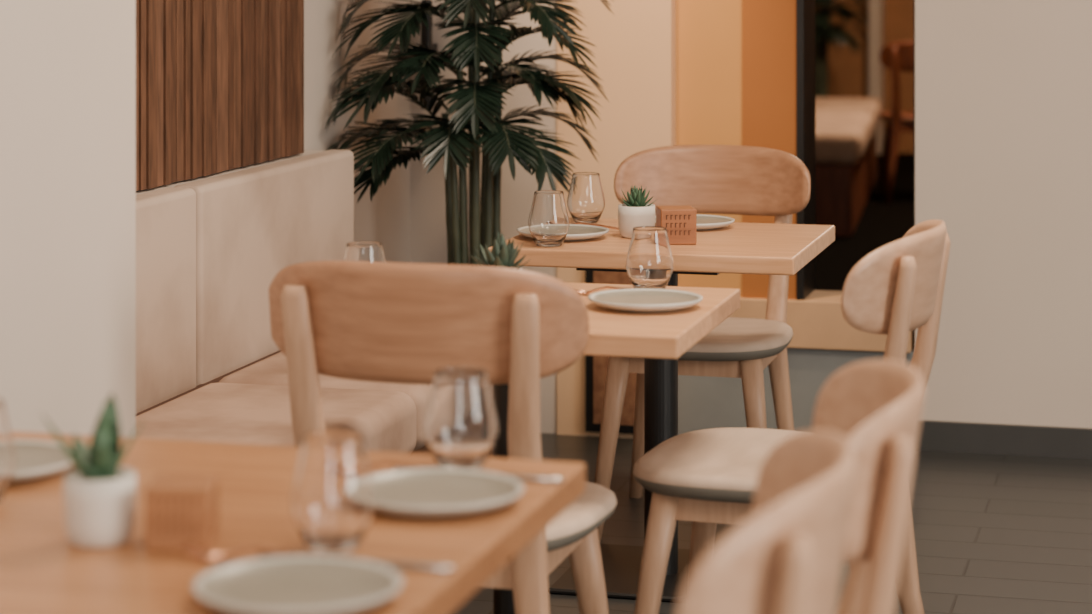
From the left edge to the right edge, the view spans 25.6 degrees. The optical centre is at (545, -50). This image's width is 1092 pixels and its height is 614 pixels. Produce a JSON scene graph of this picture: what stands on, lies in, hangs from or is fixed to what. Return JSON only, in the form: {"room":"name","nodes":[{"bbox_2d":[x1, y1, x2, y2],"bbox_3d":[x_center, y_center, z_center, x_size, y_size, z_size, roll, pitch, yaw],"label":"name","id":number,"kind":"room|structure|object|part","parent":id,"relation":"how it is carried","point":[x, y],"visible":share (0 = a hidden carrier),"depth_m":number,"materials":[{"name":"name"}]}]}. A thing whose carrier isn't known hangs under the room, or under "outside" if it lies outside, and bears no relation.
{"room":"restaurant","nodes":[
{"label":"restaurant","id":0,"kind":"room"},
{"bbox_2d":[0,0,135,437],"bbox_3d":[-1.830,-0.110,0.804,0.650,2.900,6.620,0,0,15],"label":"wall","id":1,"kind":"structure","parent":0,"point":[68,67],"depth_m":3.67,"materials":[{"name":"white paint"}]},
{"bbox_2d":[304,0,409,262],"bbox_3d":[-0.841,-0.110,5.430,0.200,2.900,2.830,0,0,15],"label":"wall","id":2,"kind":"structure","parent":0,"point":[385,219],"depth_m":6.33,"materials":[{"name":"white paint"}]},
{"bbox_2d":[136,0,303,190],"bbox_3d":[-0.839,-0.385,4.951,0.047,1.750,1.825,0,0,15],"label":"panel","id":3,"kind":"object","parent":2,"relation":"attached to","point":[220,83],"visible":0.62,"depth_m":5.29,"materials":[{"name":"brown wood"}]},
{"bbox_2d":[410,0,675,437],"bbox_3d":[-0.085,-0.110,6.818,0.953,2.900,0.260,0,0,15],"label":"wall","id":4,"kind":"structure","parent":0,"point":[634,58],"depth_m":6.64,"materials":[{"name":"paint"}]},
{"bbox_2d":[421,0,436,108],"bbox_3d":[-0.326,0.287,6.714,0.032,0.305,0.088,0,0,15],"label":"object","id":5,"kind":"structure","parent":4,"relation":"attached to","point":[426,34],"depth_m":6.67,"materials":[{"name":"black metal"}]},
{"bbox_2d":[585,271,636,433],"bbox_3d":[0.203,1.080,6.582,0.190,0.480,0.045,0,0,15],"label":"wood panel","id":6,"kind":"object","parent":4,"relation":"attached to","point":[595,366],"visible":0.26,"depth_m":6.57,"materials":[{"name":"brown wood"}]},
{"bbox_2d":[676,0,741,296],"bbox_3d":[0.474,-0.305,6.701,0.187,2.510,0.200,0,0,15],"label":"wall","id":7,"kind":"structure","parent":0,"point":[708,32],"depth_m":6.61,"materials":[{"name":"paint"}]},
{"bbox_2d":[742,0,795,299],"bbox_3d":[0.636,-0.305,6.656,0.150,2.510,0.205,0,0,15],"label":"wall","id":8,"kind":"structure","parent":0,"point":[768,26],"depth_m":6.56,"materials":[{"name":"paint"}]},
{"bbox_2d":[796,0,814,299],"bbox_3d":[0.719,-0.305,6.636,0.020,2.510,0.220,0,0,15],"label":"trim frame","id":9,"kind":"object","parent":8,"relation":"attached to","point":[805,9],"depth_m":6.58,"materials":[{"name":"black metal"}]},
{"bbox_2d":[451,153,1091,613],"bbox_3d":[1.788,1.388,6.768,8.000,0.104,20.000,0,0,15],"label":"floor","id":10,"kind":"structure","parent":0,"point":[994,533],"depth_m":5.65,"materials":[{"name":"grey tile"}]},
{"bbox_2d":[0,431,584,613],"bbox_3d":[-0.532,0.975,2.458,0.915,0.730,1.080,0,0,15],"label":"table","id":11,"kind":"object","parent":10,"relation":"on","point":[42,571],"visible":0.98,"depth_m":2.50,"materials":[{"name":"brown wood"}]},
{"bbox_2d":[0,399,15,500],"bbox_3d":[-0.629,0.554,2.649,0.086,0.112,0.086,0,0,15],"label":"wine glass","id":12,"kind":"object","parent":11,"relation":"on","point":[7,452],"visible":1,"depth_m":2.64,"materials":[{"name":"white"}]},
{"bbox_2d":[10,440,71,481],"bbox_3d":[-0.644,0.600,2.808,0.197,0.018,0.197,0,0,15],"label":"dinner plate","id":13,"kind":"object","parent":11,"relation":"on","point":[34,458],"visible":0.7,"depth_m":2.83,"materials":[{"name":"white ceramic"}]},
{"bbox_2d":[41,392,143,547],"bbox_3d":[-0.468,0.534,2.478,0.084,0.150,0.086,0,0,-44],"label":"potted succulent","id":14,"kind":"object","parent":11,"relation":"on","point":[100,494],"visible":1,"depth_m":2.45,"materials":[{"name":"white ceramic"}]},
{"bbox_2d":[64,467,135,547],"bbox_3d":[-0.460,0.575,2.478,0.074,0.070,0.074,0,0,15],"label":"pot","id":15,"kind":"object","parent":14,"relation":"attached to","point":[100,502],"depth_m":2.45,"materials":[{"name":"white ceramic"}]},
{"bbox_2d":[145,474,218,550],"bbox_3d":[-0.374,0.577,2.467,0.067,0.065,0.067,0,0,1],"label":"block","id":16,"kind":"object","parent":11,"relation":"on","point":[180,509],"visible":0.98,"depth_m":2.44,"materials":[{"name":"brown wood"}]},
{"bbox_2d":[180,542,305,561],"bbox_3d":[-0.269,0.601,2.378,0.195,0.016,0.024,0,0,17],"label":"fork","id":17,"kind":"object","parent":11,"relation":"on","point":[190,548],"visible":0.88,"depth_m":2.39,"materials":[{"name":"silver metal"}]},
{"bbox_2d":[192,555,402,613],"bbox_3d":[-0.232,0.600,2.252,0.197,0.018,0.197,0,0,15],"label":"dinner plate","id":18,"kind":"object","parent":11,"relation":"on","point":[296,584],"visible":1,"depth_m":2.26,"materials":[{"name":"white ceramic"}]},
{"bbox_2d":[291,432,374,551],"bbox_3d":[-0.218,0.554,2.455,0.086,0.112,0.086,0,0,15],"label":"wine glass","id":19,"kind":"object","parent":11,"relation":"on","point":[333,498],"visible":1,"depth_m":2.42,"materials":[{"name":"clear glass"}]},
{"bbox_2d":[259,552,454,571],"bbox_3d":[-0.190,0.607,2.384,0.205,0.004,0.016,0,0,15],"label":"table knife","id":20,"kind":"object","parent":11,"relation":"on","point":[393,564],"visible":0.46,"depth_m":2.37,"materials":[{"name":"metal"}]},
{"bbox_2d":[368,461,431,468],"bbox_3d":[-0.163,0.601,2.779,0.195,0.016,0.024,0,0,17],"label":"fork","id":21,"kind":"object","parent":11,"relation":"on","point":[404,465],"visible":0.15,"depth_m":2.78,"materials":[{"name":"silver metal"}]},
{"bbox_2d":[370,468,523,515],"bbox_3d":[-0.122,0.600,2.649,0.197,0.018,0.197,0,0,15],"label":"dinner plate","id":22,"kind":"object","parent":11,"relation":"on","point":[418,491],"visible":0.91,"depth_m":2.66,"materials":[{"name":"white ceramic"}]},
{"bbox_2d":[425,368,496,468],"bbox_3d":[-0.100,0.554,2.838,0.086,0.112,0.086,0,0,15],"label":"wine glass","id":23,"kind":"object","parent":11,"relation":"on","point":[461,421],"visible":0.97,"depth_m":2.81,"materials":[{"name":"clear glass"}]},
{"bbox_2d":[393,467,562,481],"bbox_3d":[-0.080,0.607,2.780,0.205,0.004,0.016,0,0,15],"label":"table knife","id":24,"kind":"object","parent":11,"relation":"on","point":[542,478],"visible":0.41,"depth_m":2.76,"materials":[{"name":"metal"}]},
{"bbox_2d":[136,150,492,457],"bbox_3d":[-0.548,0.915,4.944,0.605,0.849,1.960,0,0,15],"label":"bench","id":25,"kind":"object","parent":10,"relation":"on","point":[210,249],"visible":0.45,"depth_m":4.96,"materials":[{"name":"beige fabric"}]},
{"bbox_3d":[-0.882,0.759,4.524,0.073,0.537,0.977,0,0,15],"label":"panel","id":26,"kind":"part","parent":25,"relation":"part of","materials":[{"name":"beige fabric"}]},
{"bbox_3d":[-0.630,0.759,5.478,0.073,0.537,0.969,0,0,15],"label":"panel","id":27,"kind":"part","parent":25,"relation":"part of","materials":[{"name":"beige fabric"}]},
{"bbox_2d":[136,383,415,452],"bbox_3d":[-0.607,0.959,4.458,0.472,0.138,0.990,0,0,15],"label":"seat cushion","id":28,"kind":"object","parent":25,"relation":"on","point":[256,414],"depth_m":4.66,"materials":[{"name":"beige fabric"}]},
{"bbox_2d":[219,352,492,449],"bbox_3d":[-0.355,0.959,5.413,0.472,0.138,0.955,0,0,15],"label":"seat cushion","id":29,"kind":"object","parent":25,"relation":"on","point":[261,368],"depth_m":5.01,"materials":[{"name":"beige fabric"}]},
{"bbox_2d":[268,261,616,613],"bbox_3d":[-0.149,0.902,3.814,0.513,0.875,0.511,0,0,15],"label":"dining chair","id":30,"kind":"object","parent":10,"relation":"on","point":[404,323],"visible":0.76,"depth_m":3.60,"materials":[{"name":"beige wood"}]},
{"bbox_3d":[-0.364,0.924,3.687,0.078,0.832,0.121,0,0,44],"label":"post","id":31,"kind":"part","parent":30,"relation":"part of","materials":[{"name":"brown wood"}]},
{"bbox_3d":[-0.024,0.924,3.597,0.078,0.832,0.121,0,0,-15],"label":"post","id":32,"kind":"part","parent":30,"relation":"part of","materials":[{"name":"brown wood"}]},
{"bbox_3d":[-0.138,0.901,3.853,0.480,0.047,0.430,0,0,15],"label":"seat","id":33,"kind":"part","parent":30,"relation":"part of","materials":[{"name":"fabric"}]},
{"bbox_3d":[0.079,1.127,3.962,0.124,0.425,0.057,0,0,-35],"label":"leg","id":34,"kind":"part","parent":30,"relation":"part of","materials":[{"name":"brown wood"}]},
{"bbox_2d":[324,0,613,265],"bbox_3d":[-0.171,0.583,6.160,0.695,1.514,0.614,0,0,15],"label":"areca palm","id":35,"kind":"object","parent":10,"relation":"on","point":[479,104],"visible":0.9,"depth_m":6.06,"materials":[{"name":"green plant"}]},
{"bbox_2d":[493,282,739,613],"bbox_3d":[-0.033,0.975,4.149,0.647,0.730,0.563,0,0,15],"label":"table","id":36,"kind":"object","parent":10,"relation":"on","point":[666,335],"visible":0.24,"depth_m":4.00,"materials":[{"name":"brown wood"}]},
{"bbox_2d":[343,242,385,261],"bbox_3d":[-0.305,0.551,4.032,0.086,0.118,0.086,0,0,15],"label":"wine glass","id":37,"kind":"object","parent":36,"relation":"on","point":[355,251],"visible":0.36,"depth_m":4.01,"materials":[{"name":"clear glass"}]},
{"bbox_2d":[467,232,530,269],"bbox_3d":[-0.077,0.543,4.075,0.104,0.133,0.113,0,0,-44],"label":"potted succulent","id":38,"kind":"object","parent":36,"relation":"on","point":[504,255],"visible":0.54,"depth_m":4.06,"materials":[{"name":"green plant"}]},
{"bbox_2d":[575,286,629,293],"bbox_3d":[0.129,0.601,4.238,0.195,0.016,0.024,0,0,15],"label":"fork","id":39,"kind":"object","parent":36,"relation":"on","point":[604,287],"visible":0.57,"depth_m":4.24,"materials":[{"name":"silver metal"}]},
{"bbox_2d":[588,288,702,312],"bbox_3d":[0.170,0.600,4.108,0.197,0.018,0.197,0,0,15],"label":"dinner plate","id":40,"kind":"object","parent":36,"relation":"on","point":[644,300],"visible":1,"depth_m":4.12,"materials":[{"name":"white ceramic"}]},
{"bbox_2d":[626,226,673,288],"bbox_3d":[0.186,0.554,4.310,0.086,0.112,0.086,0,0,15],"label":"wine glass","id":41,"kind":"object","parent":36,"relation":"on","point":[649,261],"visible":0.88,"depth_m":4.28,"materials":[{"name":"clear glass"}]},
{"bbox_2d":[488,217,834,602],"bbox_3d":[0.261,0.975,5.139,0.636,0.730,0.590,0,0,15],"label":"table","id":42,"kind":"object","parent":10,"relation":"on","point":[737,247],"visible":0.41,"depth_m":5.04,"materials":[{"name":"brown wood"}]},
{"bbox_2d":[528,190,569,246],"bbox_3d":[0.006,0.554,4.963,0.086,0.112,0.086,0,0,15],"label":"wine glass","id":43,"kind":"object","parent":42,"relation":"on","point":[548,222],"visible":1,"depth_m":4.93,"materials":[{"name":"clear glass"}]},
{"bbox_2d":[517,224,608,240],"bbox_3d":[0.036,0.600,5.100,0.197,0.018,0.197,0,0,15],"label":"dinner plate","id":44,"kind":"object","parent":42,"relation":"on","point":[576,232],"visible":0.56,"depth_m":5.11,"materials":[{"name":"white ceramic"}]},
{"bbox_2d":[567,172,604,222],"bbox_3d":[0.090,0.555,5.391,0.086,0.110,0.086,0,0,15],"label":"wine glass","id":45,"kind":"object","parent":42,"relation":"on","point":[586,199],"visible":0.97,"depth_m":5.36,"materials":[{"name":"clear glass"}]},
{"bbox_2d":[573,222,618,229],"bbox_3d":[0.094,0.601,5.239,0.195,0.016,0.024,0,0,23],"label":"fork","id":46,"kind":"object","parent":42,"relation":"on","point":[606,226],"visible":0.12,"depth_m":5.23,"materials":[{"name":"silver metal"}]},
{"bbox_3d":[0.247,1.334,5.143,0.400,0.012,0.400,0,0,15],"label":"plate","id":47,"kind":"part","parent":42,"relation":"part of","materials":[{"name":"black metal"}]},
{"bbox_2d":[618,185,655,238],"bbox_3d":[0.193,0.554,5.114,0.080,0.111,0.082,0,0,44],"label":"potted succulent","id":48,"kind":"object","parent":42,"relation":"on","point":[635,212],"visible":0.92,"depth_m":5.09,"materials":[{"name":"white ceramic"}]},
{"bbox_2d":[618,204,654,238],"bbox_3d":[0.193,0.576,5.115,0.080,0.068,0.080,0,0,15],"label":"pot","id":49,"kind":"object","parent":48,"relation":"attached to","point":[630,216],"depth_m":5.08,"materials":[{"name":"white ceramic"}]},
{"bbox_2d":[656,206,696,244],"bbox_3d":[0.272,0.573,5.015,0.076,0.074,0.076,0,0,-5],"label":"block","id":50,"kind":"object","parent":42,"relation":"on","point":[680,222],"visible":0.94,"depth_m":4.98,"materials":[{"name":"brown wood"}]},
{"bbox_2d":[655,214,734,229],"bbox_3d":[0.318,0.600,5.294,0.197,0.018,0.197,0,0,15],"label":"dinner plate","id":51,"kind":"object","parent":42,"relation":"on","point":[704,222],"visible":0.41,"depth_m":5.31,"materials":[{"name":"white ceramic"}]},
{"bbox_2d":[594,145,810,540],"bbox_3d":[0.363,0.907,5.639,0.480,0.865,0.510,0,0,15],"label":"dining chair","id":52,"kind":"object","parent":10,"relation":"on","point":[710,179],"visible":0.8,"depth_m":5.75,"materials":[{"name":"beige wood"}]},
{"bbox_3d":[0.150,1.127,5.486,0.056,0.425,0.119,0,0,45],"label":"leg","id":53,"kind":"part","parent":52,"relation":"part of","materials":[{"name":"brown wood"}]},
{"bbox_3d":[0.249,0.924,5.854,0.074,0.832,0.120,0,0,-13],"label":"post","id":54,"kind":"part","parent":52,"relation":"part of","materials":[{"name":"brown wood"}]},
{"bbox_3d":[0.352,0.901,5.601,0.448,0.047,0.430,0,0,15],"label":"seat","id":55,"kind":"part","parent":52,"relation":"part of","materials":[{"name":"fabric"}]},
{"bbox_3d":[0.471,1.127,5.401,0.056,0.425,0.119,0,0,-15],"label":"leg","id":56,"kind":"part","parent":52,"relation":"part of","materials":[{"name":"brown wood"}]},
{"bbox_3d":[0.568,0.924,5.770,0.074,0.832,0.120,0,0,43],"label":"post","id":57,"kind":"part","parent":52,"relation":"part of","materials":[{"name":"brown wood"}]},
{"bbox_2d":[677,430,855,613],"bbox_3d":[0.030,0.899,2.228,0.510,0.882,0.480,0,0,13],"label":"dining chair","id":58,"kind":"object","parent":10,"relation":"on","point":[786,558],"visible":1,"depth_m":2.03,"materials":[{"name":"brown wood"}]},
{"bbox_3d":[0.168,0.916,2.027,0.120,0.849,0.074,0,0,41],"label":"post","id":59,"kind":"part","parent":58,"relation":"part of","materials":[{"name":"brown wood"}]},
{"bbox_3d":[0.241,0.916,2.349,0.120,0.849,0.074,0,0,-15],"label":"post","id":60,"kind":"part","parent":58,"relation":"part of","materials":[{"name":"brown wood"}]},
{"bbox_2d":[633,220,950,613],"bbox_3d":[0.427,0.903,4.156,0.525,0.874,0.480,0,0,19],"label":"dining chair","id":61,"kind":"object","parent":10,"relation":"on","point":[706,478],"visible":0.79,"depth_m":4.04,"materials":[{"name":"brown wood"}]},
{"bbox_3d":[0.175,1.125,4.066,0.121,0.429,0.056,0,0,-10],"label":"leg","id":62,"kind":"part","parent":61,"relation":"part of","materials":[{"name":"brown wood"}]},
{"bbox_3d":[0.282,1.125,4.380,0.056,0.429,0.121,0,0,-42],"label":"leg","id":63,"kind":"part","parent":61,"relation":"part of","materials":[{"name":"brown wood"}]},
{"bbox_3d":[0.388,0.897,4.169,0.443,0.048,0.448,0,0,19],"label":"seat","id":64,"kind":"part","parent":61,"relation":"part of","materials":[{"name":"fabric"}]},
{"bbox_3d":[0.547,0.920,3.939,0.123,0.840,0.074,0,0,43],"label":"post","id":65,"kind":"part","parent":61,"relation":"part of","materials":[{"name":"brown wood"}]},
{"bbox_3d":[0.654,0.920,4.255,0.123,0.840,0.074,0,0,-6],"label":"post","id":66,"kind":"part","parent":61,"relation":"part of","materials":[{"name":"brown wood"}]},
{"bbox_2d":[815,0,869,96],"bbox_3d":[1.675,0.621,15.036,0.738,1.431,0.585,0,0,15],"label":"areca palm","id":67,"kind":"object","parent":10,"relation":"on","point":[822,24],"visible":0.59,"depth_m":14.99,"materials":[{"name":"green plant"}]},
{"bbox_2d":[815,97,882,236],"bbox_3d":[1.428,1.096,12.676,0.600,0.480,2.900,0,0,10],"label":"bench","id":68,"kind":"object","parent":10,"relation":"on","point":[845,127],"visible":0.54,"depth_m":11.26,"materials":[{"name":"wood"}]},
{"bbox_2d":[815,120,868,164],"bbox_3d":[1.257,0.930,11.716,0.600,0.148,0.950,0,0,10],"label":"cushion","id":69,"kind":"object","parent":68,"relation":"on","point":[836,142],"depth_m":11.23,"materials":[{"name":"beige fabric"}]},
{"bbox_2d":[815,108,876,141],"bbox_3d":[1.427,0.930,12.671,0.600,0.148,0.950,0,0,10],"label":"cushion","id":70,"kind":"object","parent":68,"relation":"on","point":[868,116],"depth_m":12.57,"materials":[{"name":"beige fabric"}]},
{"bbox_2d":[815,97,882,128],"bbox_3d":[1.597,0.930,13.626,0.600,0.148,0.950,0,0,10],"label":"cushion","id":71,"kind":"object","parent":68,"relation":"on","point":[875,104],"depth_m":13.56,"materials":[{"name":"beige fabric"}]},
{"bbox_2d":[812,359,924,613],"bbox_3d":[0.162,0.903,2.657,0.510,0.874,0.480,0,0,7],"label":"dining chair","id":72,"kind":"object","parent":10,"relation":"on","point":[877,405],"visible":0.79,"depth_m":2.47,"materials":[{"name":"brown wood"}]},
{"bbox_3d":[0.359,0.920,2.800,0.120,0.840,0.074,0,0,-21],"label":"post","id":73,"kind":"part","parent":72,"relation":"part of","materials":[{"name":"brown wood"}]},
{"bbox_3d":[0.320,0.920,2.473,0.120,0.840,0.074,0,0,35],"label":"post","id":74,"kind":"part","parent":72,"relation":"part of","materials":[{"name":"brown wood"}]},
{"bbox_2d":[879,41,913,203],"bbox_3d":[2.018,0.903,12.872,0.480,0.865,0.510,0,0,3],"label":"dining chair","id":75,"kind":"object","parent":10,"relation":"on","point":[898,56],"visible":0.44,"depth_m":12.70,"materials":[{"name":"brown wood"}]},
{"bbox_3d":[1.863,1.123,13.083,0.056,0.425,0.119,0,0,-27],"label":"leg","id":76,"kind":"part","parent":75,"relation":"part of","materials":[{"name":"brown wood"}]},
{"bbox_3d":[1.845,0.920,12.702,0.074,0.832,0.120,0,0,31],"label":"post","id":77,"kind":"part","parent":75,"relation":"part of","materials":[{"name":"brown wood"}]},
{"bbox_3d":[2.020,0.897,12.912,0.448,0.047,0.430,0,0,3],"label":"seat","id":78,"kind":"part","parent":75,"relation":"part of","materials":[{"name":"brown wood"}]},
{"bbox_2d":[817,0,913,152],"bbox_3d":[4.113,-0.110,15.566,8.000,2.900,0.200,0,0,15],"label":"wall","id":79,"kind":"structure","parent":0,"point":[848,74],"depth_m":15.99,"materials":[{"name":"brown paint"}]},
{"bbox_2d":[869,0,883,153],"bbox_3d":[2.186,-0.110,15.868,0.080,2.900,0.200,0,0,15],"label":"trim column","id":80,"kind":"structure","parent":79,"relation":"attached to","point":[876,7],"depth_m":15.77,"materials":[{"name":"paint"}]},
{"bbox_2d":[678,0,1091,434],"bbox_3d":[2.968,-0.110,6.042,5.347,2.900,0.200,0,0,15],"label":"wall","id":81,"kind":"structure","parent":0,"point":[1003,88],"depth_m":6.40,"materials":[{"name":"paint"}]},
{"bbox_2d":[729,290,914,352],"bbox_3d":[0.694,1.015,6.633,0.647,0.130,0.220,0,0,15],"label":"trim","id":82,"kind":"structure","parent":81,"relation":"attached to","point":[817,321],"depth_m":6.51,"materials":[{"name":"beige wood"}]},
{"bbox_2d":[916,420,1091,458],"bbox_3d":[3.253,1.301,5.855,4.700,0.078,0.017,0,0,15],"label":"baseboard","id":83,"kind":"structure","parent":81,"relation":"attached to","point":[944,436],"depth_m":6.38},
{"bbox_2d":[914,0,914,225],"bbox_3d":[1.023,-0.305,6.590,0.012,2.510,0.145,0,0,15],"label":"trim frame","id":84,"kind":"object","parent":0,"point":[914,0],"depth_m":6.52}
]}

